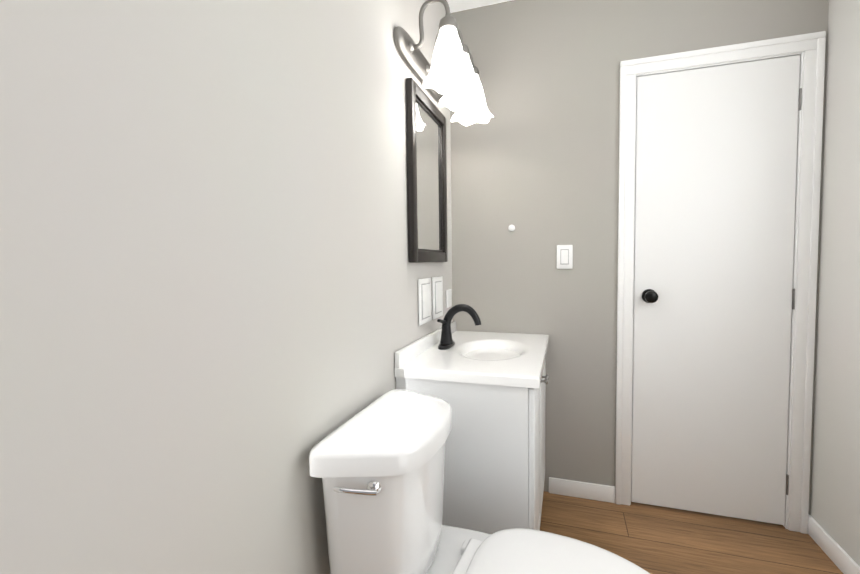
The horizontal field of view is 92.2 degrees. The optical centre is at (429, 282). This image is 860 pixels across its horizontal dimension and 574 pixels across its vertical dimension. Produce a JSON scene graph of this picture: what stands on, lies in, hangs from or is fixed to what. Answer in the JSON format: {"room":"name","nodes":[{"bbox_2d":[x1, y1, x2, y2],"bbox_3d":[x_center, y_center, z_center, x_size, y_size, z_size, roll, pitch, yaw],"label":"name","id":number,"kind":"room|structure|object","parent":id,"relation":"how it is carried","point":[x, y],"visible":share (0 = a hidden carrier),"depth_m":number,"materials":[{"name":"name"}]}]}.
{"room":"bathroom","nodes":[
{"label":"bathroom","id":0,"kind":"room"},
{"bbox_2d":[0,0,451,573],"bbox_3d":[-0.380,-0.091,0.877,0.100,2.500,3.100,0,3,18],"label":"wall","id":1,"kind":"structure","parent":0,"point":[210,276],"depth_m":0.69,"materials":[{"name":"paint"}]},
{"bbox_2d":[418,278,431,325],"bbox_3d":[-0.019,0.077,1.797,0.010,0.195,0.165,0,3,18],"label":"electrical outlet plate","id":2,"kind":"object","parent":1,"relation":"attached to","point":[424,302],"visible":1,"depth_m":1.77,"materials":[{"name":"white plastic"}]},
{"bbox_2d":[406,78,447,262],"bbox_3d":[-0.002,-0.442,1.815,0.026,0.701,0.481,0,3,18],"label":"mirror","id":3,"kind":"object","parent":1,"relation":"attached to","point":[427,174],"visible":1,"depth_m":1.77,"materials":[{"name":"black mirror"}]},
{"bbox_2d":[432,276,442,319],"bbox_3d":[0.039,0.068,1.972,0.010,0.195,0.155,0,3,18],"label":"electrical outlet plate","id":4,"kind":"object","parent":1,"relation":"attached to","point":[437,297],"visible":0.98,"depth_m":1.95,"materials":[{"name":"white plastic"}]},
{"bbox_2d":[394,0,493,125],"bbox_3d":[0.094,-0.898,1.708,0.271,0.316,0.600,0,3,18],"label":"vanity light fixture","id":5,"kind":"object","parent":1,"relation":"attached to","point":[448,77],"visible":1,"depth_m":1.57,"materials":[{"name":"white glass"}]},
{"bbox_2d":[446,289,451,307],"bbox_3d":[0.099,0.081,2.165,0.006,0.093,0.088,0,3,18],"label":"electrical outlet plate","id":6,"kind":"object","parent":1,"relation":"attached to","point":[448,298],"visible":1,"depth_m":2.15,"materials":[{"name":"white plastic"}]},
{"bbox_2d":[446,0,511,12],"bbox_3d":[0.413,-1.385,0.545,1.801,0.100,3.100,0,3,18],"label":"ceiling","id":7,"kind":"structure","parent":0,"point":[457,5],"depth_m":2.09,"materials":[{"name":"white paint"}]},
{"bbox_2d":[450,0,828,514],"bbox_3d":[0.894,-0.167,2.036,1.601,2.500,0.100,0,3,18],"label":"wall","id":8,"kind":"structure","parent":0,"point":[535,160],"depth_m":2.06,"materials":[{"name":"paint"}]},
{"bbox_2d":[508,225,514,230],"bbox_3d":[0.419,-0.283,2.126,0.034,0.034,0.007,0,3,18],"label":"cap","id":9,"kind":"object","parent":8,"relation":"attached to","point":[511,227],"visible":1,"depth_m":2.12,"materials":[{"name":"white plastic"}]},
{"bbox_2d":[557,245,572,268],"bbox_3d":[0.667,-0.130,2.051,0.075,0.118,0.010,0,3,18],"label":"switch plate","id":10,"kind":"object","parent":8,"relation":"attached to","point":[564,256],"visible":1,"depth_m":2.05,"materials":[{"name":"white plastic"}]},
{"bbox_2d":[549,477,614,502],"bbox_3d":[0.762,1.043,2.088,0.314,0.082,0.012,0,3,18],"label":"baseboard","id":11,"kind":"structure","parent":8,"relation":"attached to","point":[587,490],"depth_m":2.08,"materials":[{"name":"white wood"}]},
{"bbox_2d":[631,55,801,524],"bbox_3d":[1.266,0.060,1.860,0.626,2.032,0.106,0,3,18],"label":"door","id":12,"kind":"structure","parent":8,"relation":"in","point":[715,193],"depth_m":1.87,"materials":[{"name":"white wood"}]},
{"bbox_2d":[615,31,825,533],"bbox_3d":[1.278,0.026,1.911,0.765,2.118,0.120,0,3,18],"label":"door frame","id":13,"kind":"structure","parent":8,"relation":"attached to","point":[811,46],"depth_m":1.79,"materials":[{"name":"white wood"}]},
{"bbox_2d":[540,491,842,573],"bbox_3d":[0.444,1.211,0.680,1.801,0.100,3.100,0,3,18],"label":"floor","id":14,"kind":"structure","parent":0,"point":[652,539],"depth_m":1.77,"materials":[{"name":"brown wood"}]},
{"bbox_2d":[395,304,548,533],"bbox_3d":[0.249,0.598,1.806,0.518,1.013,0.813,0,3,18],"label":"bathroom vanity","id":15,"kind":"object","parent":14,"relation":"on","point":[489,387],"visible":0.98,"depth_m":1.43,"materials":[{"name":"white wood"}]},
{"bbox_2d":[437,304,480,349],"bbox_3d":[0.132,0.187,1.818,0.187,0.190,0.167,0,3,18],"label":"faucet","id":16,"kind":"object","parent":15,"relation":"on","point":[446,341],"depth_m":1.82,"materials":[{"name":"black metal"}]},
{"bbox_2d":[309,389,649,573],"bbox_3d":[0.170,0.756,1.038,0.847,0.778,0.550,0,3,18],"label":"toilet","id":17,"kind":"object","parent":14,"relation":"on","point":[377,465],"visible":1,"depth_m":1.01,"materials":[{"name":"white ceramic"}]},
{"bbox_2d":[810,0,859,565],"bbox_3d":[1.237,-0.083,0.348,0.100,2.500,3.100,0,3,18],"label":"wall","id":18,"kind":"structure","parent":0,"point":[835,499],"depth_m":1.61,"materials":[{"name":"paint"}]},
{"bbox_2d":[808,514,859,573],"bbox_3d":[1.198,1.124,0.429,0.012,0.082,2.900,0,3,18],"label":"baseboard","id":19,"kind":"structure","parent":18,"relation":"attached to","point":[844,562],"depth_m":1.63,"materials":[{"name":"white wood"}]}
]}

